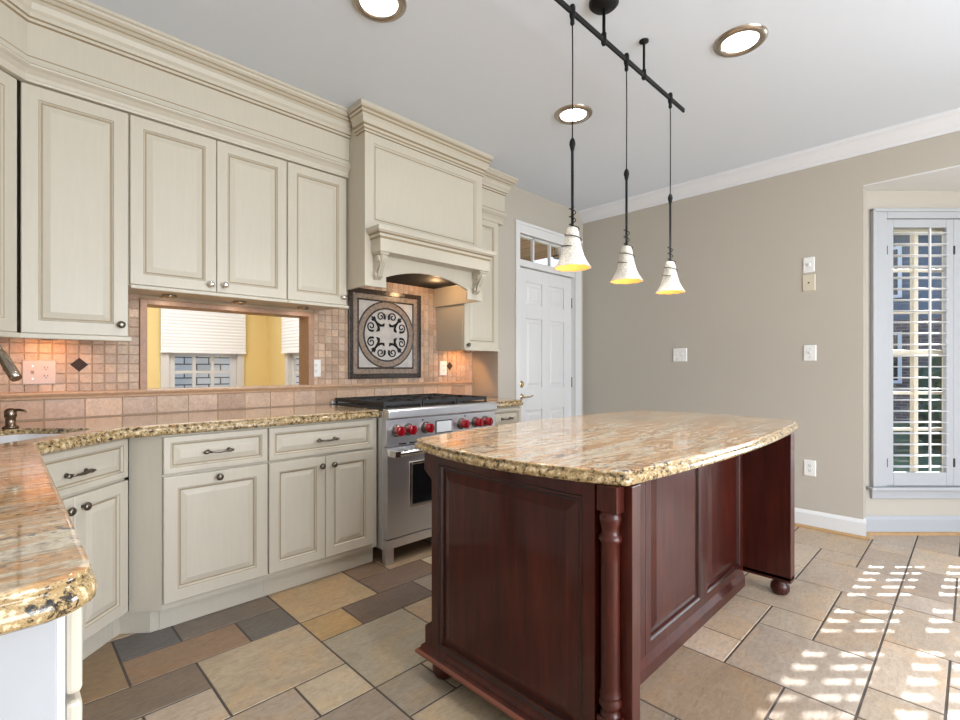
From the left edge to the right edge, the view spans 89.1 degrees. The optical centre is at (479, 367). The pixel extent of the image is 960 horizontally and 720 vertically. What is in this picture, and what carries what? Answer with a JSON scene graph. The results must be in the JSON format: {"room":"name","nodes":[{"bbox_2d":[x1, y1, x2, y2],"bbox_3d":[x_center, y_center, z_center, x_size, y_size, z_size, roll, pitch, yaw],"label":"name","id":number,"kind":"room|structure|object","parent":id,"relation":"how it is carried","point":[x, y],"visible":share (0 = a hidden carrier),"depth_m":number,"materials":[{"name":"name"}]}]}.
{"room":"kitchen","nodes":[
{"label":"kitchen","id":0,"kind":"room"},
{"bbox_2d":[0,69,128,590],"bbox_3d":[-1.333,-0.200,3.108,3.663,2.720,0.120,0,0,-45],"label":"wall","id":1,"kind":"structure","parent":0,"point":[18,81],"depth_m":2.25,"materials":[{"name":"beige paint"}]},
{"bbox_2d":[0,70,20,337],"bbox_3d":[-2.109,-0.650,1.766,0.623,1.057,0.654,0,0,42],"label":"upper cabinet","id":2,"kind":"object","parent":1,"relation":"attached to","point":[8,84],"visible":1,"depth_m":1.95,"materials":[{"name":"beige paint"}]},
{"bbox_2d":[19,82,131,341],"bbox_3d":[-1.855,-0.650,2.237,0.377,1.057,0.365,0,0,-45],"label":"upper cabinet","id":3,"kind":"object","parent":1,"relation":"attached to","point":[73,152],"visible":1,"depth_m":2.12,"materials":[{"name":"beige paint"}]},
{"bbox_2d":[0,0,351,179],"bbox_3d":[-1.430,-1.370,2.349,0.356,0.380,1.843,0,0,36],"label":"crown molding","id":4,"kind":"structure","parent":1,"relation":"attached to","point":[85,50],"depth_m":2.32,"materials":[{"name":"beige paint"}]},
{"bbox_2d":[128,114,287,305],"bbox_3d":[-1.464,-0.774,2.622,0.739,0.810,0.365,0,0,-45],"label":"upper cabinet","id":5,"kind":"object","parent":1,"relation":"attached to","point":[207,217],"visible":1,"depth_m":2.48,"materials":[{"name":"beige paint"}]},
{"bbox_2d":[162,294,176,298],"bbox_3d":[-1.642,-0.377,2.579,0.068,0.016,0.068,0,0,-45],"label":"puck light","id":6,"kind":"object","parent":5,"relation":"attached to","point":[169,296],"visible":1,"depth_m":2.56,"materials":[{"name":"silver metal"}]},
{"bbox_2d":[233,301,245,304],"bbox_3d":[-1.393,-0.377,2.825,0.068,0.016,0.068,0,0,-45],"label":"puck light","id":7,"kind":"object","parent":5,"relation":"attached to","point":[234,302],"visible":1,"depth_m":2.80,"materials":[{"name":"silver metal"}]},
{"bbox_2d":[139,298,313,388],"bbox_3d":[-1.492,-0.117,2.945,0.962,0.495,0.150,0,0,-45],"label":"trim","id":8,"kind":"structure","parent":1,"relation":"attached to","point":[306,319],"depth_m":2.95,"materials":[{"name":"stone"}]},
{"bbox_2d":[0,250,473,422],"bbox_3d":[-1.322,-0.221,3.012,3.543,0.942,0.032,0,0,-45],"label":"tile backsplash","id":9,"kind":"structure","parent":1,"relation":"attached to","point":[94,378],"depth_m":2.66,"materials":[{"name":"tile"}]},
{"bbox_2d":[22,360,55,384],"bbox_3d":[-2.060,0.020,2.281,0.120,0.115,0.018,0,0,-45],"label":"plate","id":10,"kind":"object","parent":9,"relation":"attached to","point":[34,372],"visible":1,"depth_m":2.28,"materials":[{"name":"plastic"}]},
{"bbox_2d":[41,373,50,378],"bbox_3d":[-2.045,0.039,2.298,0.033,0.027,0.002,0,0,-45],"label":"receptacle","id":11,"kind":"object","parent":10,"relation":"attached to","point":[43,375],"depth_m":2.30,"materials":[{"name":"plastic"}]},
{"bbox_2d":[41,365,50,370],"bbox_3d":[-2.045,0.001,2.298,0.033,0.027,0.002,0,0,-45],"label":"receptacle","id":12,"kind":"object","parent":10,"relation":"attached to","point":[43,367],"depth_m":2.30,"materials":[{"name":"plastic"}]},
{"bbox_2d":[314,360,320,376],"bbox_3d":[-1.092,0.002,3.240,0.074,0.115,0.010,0,0,-45],"label":"wall outlet","id":13,"kind":"object","parent":9,"relation":"attached to","point":[317,363],"visible":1,"depth_m":3.25,"materials":[{"name":"white plastic"}]},
{"bbox_2d":[348,288,420,378],"bbox_3d":[-0.693,-0.245,3.625,0.631,0.645,0.024,0,0,-45],"label":"tile medallion","id":14,"kind":"object","parent":9,"relation":"attached to","point":[384,327],"visible":0.99,"depth_m":3.60,"materials":[{"name":"tile"}]},
{"bbox_2d":[439,361,446,374],"bbox_3d":[-0.302,0.002,4.018,0.074,0.115,0.010,0,0,-45],"label":"wall outlet","id":15,"kind":"object","parent":9,"relation":"attached to","point":[442,364],"visible":1,"depth_m":4.01,"materials":[{"name":"white plastic"}]},
{"bbox_2d":[265,162,348,310],"bbox_3d":[-1.065,-0.774,3.015,0.383,0.810,0.365,0,0,-45],"label":"upper cabinet","id":16,"kind":"object","parent":1,"relation":"attached to","point":[316,200],"visible":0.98,"depth_m":2.90,"materials":[{"name":"beige paint"}]},
{"bbox_2d":[297,307,308,309],"bbox_3d":[-1.122,-0.377,3.092,0.068,0.016,0.068,0,0,-45],"label":"puck light","id":17,"kind":"object","parent":16,"relation":"attached to","point":[298,308],"visible":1,"depth_m":3.07,"materials":[{"name":"silver metal"}]},
{"bbox_2d":[346,98,495,306],"bbox_3d":[-0.473,-1.026,3.389,1.102,1.068,0.664,0,0,-45],"label":"range hood","id":18,"kind":"object","parent":1,"relation":"attached to","point":[414,190],"visible":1,"depth_m":3.13,"materials":[{"name":"beige paint"}]},
{"bbox_2d":[366,224,495,260],"bbox_3d":[-0.282,-0.798,3.206,0.981,0.067,0.136,0,0,-45],"label":"mantel shelf","id":19,"kind":"object","parent":18,"relation":"attached to","point":[379,232],"depth_m":3.07,"materials":[{"name":"beige paint"}]},
{"bbox_2d":[437,219,499,351],"bbox_3d":[-0.089,-0.662,3.977,0.385,1.056,0.365,0,0,-45],"label":"upper cabinet","id":20,"kind":"object","parent":1,"relation":"attached to","point":[473,327],"visible":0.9,"depth_m":3.89,"materials":[{"name":"beige paint"}]},
{"bbox_2d":[482,167,518,225],"bbox_3d":[0.090,-1.370,3.893,0.524,0.380,0.127,0,0,-45],"label":"crown molding","id":21,"kind":"structure","parent":20,"relation":"on","point":[496,185],"depth_m":3.93,"materials":[{"name":"beige paint"}]},
{"bbox_2d":[147,307,266,388],"bbox_3d":[-4.208,-0.190,5.049,4.090,2.700,0.100,0,0,-45],"label":"wall","id":22,"kind":"structure","parent":0,"point":[255,358],"depth_m":6.22,"materials":[{"name":"yellow paint"}]},
{"bbox_2d":[160,308,243,387],"bbox_3d":[-3.318,-0.280,5.862,0.960,1.680,0.110,0,0,-45],"label":"window","id":23,"kind":"structure","parent":22,"relation":"in","point":[167,360],"depth_m":5.82,"materials":[{"name":"white paint"}]},
{"bbox_2d":[160,308,245,353],"bbox_3d":[-3.274,-0.660,5.818,0.920,0.970,0.024,0,0,-45],"label":"window shade","id":24,"kind":"object","parent":23,"relation":"attached to","point":[182,331],"visible":0.55,"depth_m":5.79,"materials":[{"name":"white fabric"}]},
{"bbox_2d":[267,316,284,385],"bbox_3d":[-1.597,-0.190,5.241,0.100,2.700,3.290,0,0,-45],"label":"wall","id":25,"kind":"structure","parent":0,"point":[275,358],"depth_m":6.18,"materials":[{"name":"yellow paint"}]},
{"bbox_2d":[281,317,298,352],"bbox_3d":[-2.071,-0.660,5.568,0.024,0.970,0.920,0,0,-45],"label":"window shade","id":26,"kind":"object","parent":25,"relation":"attached to","point":[290,326],"visible":0.23,"depth_m":5.71,"materials":[{"name":"white fabric"}]},
{"bbox_2d":[285,353,298,384],"bbox_3d":[-2.026,-0.280,5.612,0.110,1.680,0.960,0,0,-45],"label":"window","id":27,"kind":"structure","parent":25,"relation":"in","point":[290,358],"depth_m":5.87,"materials":[{"name":"white paint"}]},
{"bbox_2d":[80,526,959,719],"bbox_3d":[1.925,1.185,1.538,6.300,0.050,6.890,0,0,-45],"label":"floor","id":28,"kind":"structure","parent":0,"point":[863,629],"depth_m":2.00,"materials":[{"name":"tile"}]},
{"bbox_2d":[0,607,81,719],"bbox_3d":[-1.157,0.727,0.811,0.666,0.866,1.180,0,0,-45],"label":"base cabinet","id":29,"kind":"object","parent":28,"relation":"on","point":[41,665],"visible":0.32,"depth_m":0.60,"materials":[{"name":"beige paint"}]},
{"bbox_2d":[0,404,380,635],"bbox_3d":[-0.986,0.269,1.712,2.192,0.047,2.352,0,0,-45],"label":"countertop","id":30,"kind":"structure","parent":29,"relation":"on","point":[46,572],"depth_m":0.92,"materials":[{"name":"stone"}]},
{"bbox_2d":[0,345,21,381],"bbox_3d":[-1.992,0.043,1.877,0.489,0.403,0.082,0,0,11],"label":"faucet","id":31,"kind":"object","parent":30,"relation":"on","point":[7,364],"visible":1,"depth_m":1.85,"materials":[{"name":"silver metal"}]},
{"bbox_2d":[2,408,26,428],"bbox_3d":[-1.898,0.204,1.984,0.088,0.080,0.052,0,0,20],"label":"soap dispenser","id":32,"kind":"object","parent":30,"relation":"on","point":[10,414],"visible":1,"depth_m":1.98,"materials":[{"name":"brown metal"}]},
{"bbox_2d":[0,434,59,443],"bbox_3d":[-1.716,0.379,1.690,0.334,0.223,0.578,0,0,0],"label":"sink","id":33,"kind":"object","parent":30,"relation":"in","point":[17,437],"visible":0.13,"depth_m":1.96,"materials":[{"name":"white ceramic"}]},
{"bbox_2d":[41,439,127,659],"bbox_3d":[-1.694,0.727,1.803,0.436,0.866,0.605,0,0,0],"label":"base cabinet","id":34,"kind":"object","parent":28,"relation":"on","point":[92,487],"visible":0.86,"depth_m":1.95,"materials":[{"name":"beige paint"}]},
{"bbox_2d":[112,436,161,638],"bbox_3d":[-1.499,0.727,2.151,0.207,0.866,0.092,0,0,-12],"label":"filler panel","id":35,"kind":"object","parent":28,"relation":"on","point":[145,453],"visible":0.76,"depth_m":2.12,"materials":[{"name":"beige paint"}]},
{"bbox_2d":[159,427,266,629],"bbox_3d":[-1.416,0.727,2.477,0.452,0.866,0.640,0,0,-45],"label":"base cabinet","id":36,"kind":"object","parent":28,"relation":"on","point":[214,483],"visible":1,"depth_m":2.26,"materials":[{"name":"beige paint"}]},
{"bbox_2d":[264,418,375,595],"bbox_3d":[-1.027,0.727,2.860,0.638,0.866,0.640,0,0,-45],"label":"base cabinet","id":37,"kind":"object","parent":28,"relation":"on","point":[321,477],"visible":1,"depth_m":2.63,"materials":[{"name":"beige paint"}]},
{"bbox_2d":[331,393,496,565],"bbox_3d":[-0.430,0.681,3.370,0.912,0.958,0.742,0,0,-45],"label":"range cooker","id":38,"kind":"object","parent":28,"relation":"on","point":[403,485],"visible":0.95,"depth_m":2.96,"materials":[{"name":"silver metal"}]},
{"bbox_2d":[332,400,488,410],"bbox_3d":[-0.462,0.248,3.402,0.912,0.013,0.625,0,0,-45],"label":"cooktop","id":39,"kind":"object","parent":38,"relation":"in","point":[334,402],"depth_m":3.14,"materials":[{"name":"metal"}]},
{"bbox_2d":[495,406,520,425],"bbox_3d":[-0.004,0.727,3.868,0.378,0.866,0.640,0,0,-45],"label":"base cabinet","id":40,"kind":"object","parent":28,"relation":"on","point":[503,415],"visible":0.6,"depth_m":3.68,"materials":[{"name":"beige paint"}]},
{"bbox_2d":[474,397,522,407],"bbox_3d":[-0.001,0.269,3.885,0.408,0.047,0.637,0,0,-45],"label":"countertop","id":41,"kind":"structure","parent":40,"relation":"on","point":[501,402],"depth_m":3.68,"materials":[{"name":"stone"}]},
{"bbox_2d":[415,431,794,719],"bbox_3d":[0.698,0.738,2.162,1.784,0.845,0.883,0,0,-45],"label":"kitchen island","id":42,"kind":"object","parent":28,"relation":"on","point":[553,599],"visible":0.95,"depth_m":1.62,"materials":[{"name":"brown wood"}]},
{"bbox_2d":[414,410,798,486],"bbox_3d":[0.695,0.295,2.246,1.988,0.040,1.055,0,0,-45],"label":"island countertop","id":43,"kind":"structure","parent":42,"relation":"on","point":[626,448],"depth_m":1.77,"materials":[{"name":"stone"}]},
{"bbox_2d":[87,0,959,210],"bbox_3d":[1.415,-1.610,1.050,4.890,0.100,6.910,0,0,-45],"label":"ceiling","id":44,"kind":"structure","parent":0,"point":[492,77],"depth_m":2.52,"materials":[{"name":"paint"}]},
{"bbox_2d":[351,0,406,22],"bbox_3d":[-0.430,-1.552,2.080,0.234,0.016,0.234,0,0,-45],"label":"recessed light","id":45,"kind":"object","parent":44,"relation":"in","point":[382,11],"visible":1,"depth_m":2.11,"materials":[{"name":"silver metal"}]},
{"bbox_2d":[554,104,592,124],"bbox_3d":[0.573,-1.552,2.998,0.234,0.016,0.234,0,0,-45],"label":"recessed light","id":46,"kind":"object","parent":44,"relation":"in","point":[581,113],"visible":0.94,"depth_m":2.98,"materials":[{"name":"silver metal"}]},
{"bbox_2d":[554,0,684,112],"bbox_3d":[0.574,-1.466,2.122,1.495,0.187,0.124,0,0,-45],"label":"track","id":47,"kind":"object","parent":44,"relation":"hanging from","point":[598,7],"visible":1,"depth_m":2.08,"materials":[{"name":"black metal"}]},
{"bbox_2d":[554,4,590,271],"bbox_3d":[0.362,-0.907,1.914,0.145,1.032,0.145,0,0,-45],"label":"pendant light","id":48,"kind":"object","parent":47,"relation":"hanging from","point":[572,259],"visible":0.99,"depth_m":1.90,"materials":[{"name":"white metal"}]},
{"bbox_2d":[610,53,642,283],"bbox_3d":[0.664,-0.907,2.210,0.145,1.032,0.145,0,0,-45],"label":"pendant light","id":49,"kind":"object","parent":47,"relation":"hanging from","point":[626,272],"visible":0.99,"depth_m":2.20,"materials":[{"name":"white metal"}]},
{"bbox_2d":[656,92,684,293],"bbox_3d":[0.986,-0.907,2.528,0.145,1.032,0.145,0,0,-45],"label":"pendant light","id":50,"kind":"object","parent":47,"relation":"hanging from","point":[670,284],"visible":0.99,"depth_m":2.52,"materials":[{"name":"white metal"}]},
{"bbox_2d":[713,24,767,57],"bbox_3d":[1.240,-1.552,2.325,0.234,0.016,0.234,0,0,-45],"label":"recessed light","id":51,"kind":"object","parent":44,"relation":"in","point":[740,40],"visible":1,"depth_m":2.31,"materials":[{"name":"silver metal"}]},
{"bbox_2d":[472,186,582,415],"bbox_3d":[0.522,-0.200,4.630,1.357,2.720,0.315,0,0,-45],"label":"wall","id":52,"kind":"structure","parent":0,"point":[493,373],"depth_m":4.17,"materials":[{"name":"beige paint"}]},
{"bbox_2d":[520,234,562,266],"bbox_3d":[0.609,-1.060,4.544,0.835,0.230,0.030,0,0,-45],"label":"window","id":53,"kind":"structure","parent":52,"relation":"in","point":[532,239],"depth_m":4.54,"materials":[{"name":"white paint"}]},
{"bbox_2d":[520,267,571,421],"bbox_3d":[0.620,0.133,4.540,0.833,2.035,0.091,0,0,-45],"label":"door","id":54,"kind":"structure","parent":52,"relation":"in","point":[545,298],"depth_m":4.53,"materials":[{"name":"white paint"}]},
{"bbox_2d":[514,219,582,415],"bbox_3d":[0.618,-0.055,4.569,1.003,2.430,0.146,0,0,-45],"label":"door frame","id":55,"kind":"structure","parent":52,"relation":"attached to","point":[521,227],"depth_m":4.59,"materials":[{"name":"white paint"}]},
{"bbox_2d":[583,131,959,518],"bbox_3d":[3.314,-0.200,2.685,0.110,2.720,6.375,0,0,-45],"label":"wall","id":56,"kind":"structure","parent":0,"point":[743,317],"depth_m":3.78,"materials":[{"name":"beige paint"}]},
{"bbox_2d":[673,348,686,361],"bbox_3d":[1.723,-0.112,4.209,0.018,0.115,0.120,0,0,-45],"label":"light switch","id":57,"kind":"object","parent":56,"relation":"attached to","point":[679,354],"visible":1,"depth_m":4.21,"materials":[{"name":"white plastic"}]},
{"bbox_2d":[578,108,959,223],"bbox_3d":[3.243,-1.506,2.615,0.090,0.108,6.375,0,0,-45],"label":"trim","id":58,"kind":"structure","parent":56,"relation":"attached to","point":[946,122],"depth_m":3.56,"materials":[{"name":"white paint"}]},
{"bbox_2d":[802,274,815,291],"bbox_3d":[2.385,-0.618,3.539,0.014,0.120,0.080,0,0,-45],"label":"cable plate","id":59,"kind":"object","parent":56,"relation":"attached to","point":[808,281],"visible":1,"depth_m":3.54,"materials":[{"name":"beige plastic"}]},
{"bbox_2d":[803,257,814,272],"bbox_3d":[2.385,-0.748,3.540,0.013,0.110,0.070,0,0,-45],"label":"dimmer switch","id":60,"kind":"object","parent":56,"relation":"attached to","point":[808,263],"visible":1,"depth_m":3.54,"materials":[{"name":"white plastic"}]},
{"bbox_2d":[803,345,815,360],"bbox_3d":[2.388,-0.108,3.534,0.018,0.115,0.078,0,0,-45],"label":"light switch","id":61,"kind":"object","parent":56,"relation":"attached to","point":[809,351],"visible":1,"depth_m":3.54,"materials":[{"name":"white plastic"}]},
{"bbox_2d":[804,459,815,476],"bbox_3d":[2.391,0.726,3.537,0.010,0.115,0.074,0,0,-45],"label":"wall outlet","id":62,"kind":"object","parent":56,"relation":"attached to","point":[809,465],"visible":1,"depth_m":3.53,"materials":[{"name":"white plastic"}]},
{"bbox_2d":[795,508,869,540],"bbox_3d":[1.867,1.096,4.135,0.150,0.128,2.278,0,0,-45],"label":"baseboard","id":63,"kind":"structure","parent":56,"relation":"attached to","point":[809,519],"depth_m":3.43,"materials":[{"name":"white paint"}]},
{"bbox_2d":[866,516,959,535],"bbox_3d":[3.972,1.096,3.088,2.613,0.128,0.572,0,0,25],"label":"baseboard","id":64,"kind":"structure","parent":56,"relation":"attached to","point":[875,525],"depth_m":3.39,"materials":[{"name":"paint"}]},
{"bbox_2d":[863,165,959,190],"bbox_3d":[4.053,-1.240,2.658,1.123,0.008,3.220,0,0,-45],"label":"ceiling","id":65,"kind":"structure","parent":0,"point":[944,179],"depth_m":3.25,"materials":[{"name":"white paint"}]},
{"bbox_2d":[866,191,959,515],"bbox_3d":[3.285,-0.065,3.470,1.370,2.450,0.120,0,0,0],"label":"window wall","id":66,"kind":"structure","parent":0,"point":[874,199],"depth_m":3.41,"materials":[{"name":"beige paint"}]},
{"bbox_2d":[866,208,959,498],"bbox_3d":[3.300,-0.099,3.445,1.200,2.018,0.180,0,0,0],"label":"window","id":67,"kind":"structure","parent":66,"relation":"attached to","point":[878,487],"depth_m":3.39,"materials":[{"name":"paint"}]},
{"bbox_2d":[887,219,952,485],"bbox_3d":[3.063,-0.107,3.406,0.473,1.857,0.080,0,0,0],"label":"plantation shutter","id":68,"kind":"object","parent":67,"relation":"attached to","point":[945,478],"visible":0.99,"depth_m":3.40,"materials":[{"name":"paint"}]},
{"bbox_2d":[953,219,959,485],"bbox_3d":[3.533,-0.107,3.406,0.473,1.857,0.080,0,0,0],"label":"plantation shutter","id":69,"kind":"object","parent":67,"relation":"attached to","point":[956,222],"visible":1,"depth_m":3.40,"materials":[{"name":"paint"}]},
{"label":"outside","id":70,"kind":"structure","parent":0,"visible":0},
{"bbox_2d":[893,423,941,471],"bbox_3d":[14.249,1.470,14.034,80.000,0.380,80.000,0,0,-45],"label":"ground","id":71,"kind":"structure","parent":70,"point":[897,438],"depth_m":7.30,"materials":[{"name":"green plant"}]},
{"bbox_2d":[175,356,298,387],"bbox_3d":[-6.405,-1.240,8.640,9.000,5.200,0.300,0,0,-45],"label":"wall","id":72,"kind":"structure","parent":71,"relation":"on","point":[182,363],"depth_m":9.46,"materials":[{"name":"grey brick"}]},
{"bbox_2d":[520,238,552,260],"bbox_3d":[-1.942,-1.643,7.843,3.040,0.115,8.100,0,0,-45],"label":"porch roof","id":73,"kind":"structure","parent":72,"relation":"attached to","point":[540,250],"depth_m":6.65,"materials":[{"name":"brown wood"}]},
{"bbox_2d":[552,247,558,259],"bbox_3d":[0.891,-1.417,5.580,0.139,0.355,0.139,0,0,-22],"label":"lantern","id":74,"kind":"object","parent":73,"relation":"hanging from","point":[555,250],"visible":0.32,"depth_m":5.54,"materials":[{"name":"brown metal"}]},
{"bbox_2d":[893,235,941,420],"bbox_3d":[12.287,-1.380,11.751,4.600,5.320,14.100,0,0,-45],"label":"house","id":75,"kind":"structure","parent":71,"relation":"on","point":[897,261],"depth_m":11.29,"materials":[{"name":"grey brick"}]},
{"bbox_2d":[918,357,941,451],"bbox_3d":[7.828,0.575,7.153,2.335,2.371,2.267,0,0,-45],"label":"shrub","id":76,"kind":"object","parent":71,"relation":"on","point":[937,361],"visible":0.38,"depth_m":7.41,"materials":[{"name":"green plant"}]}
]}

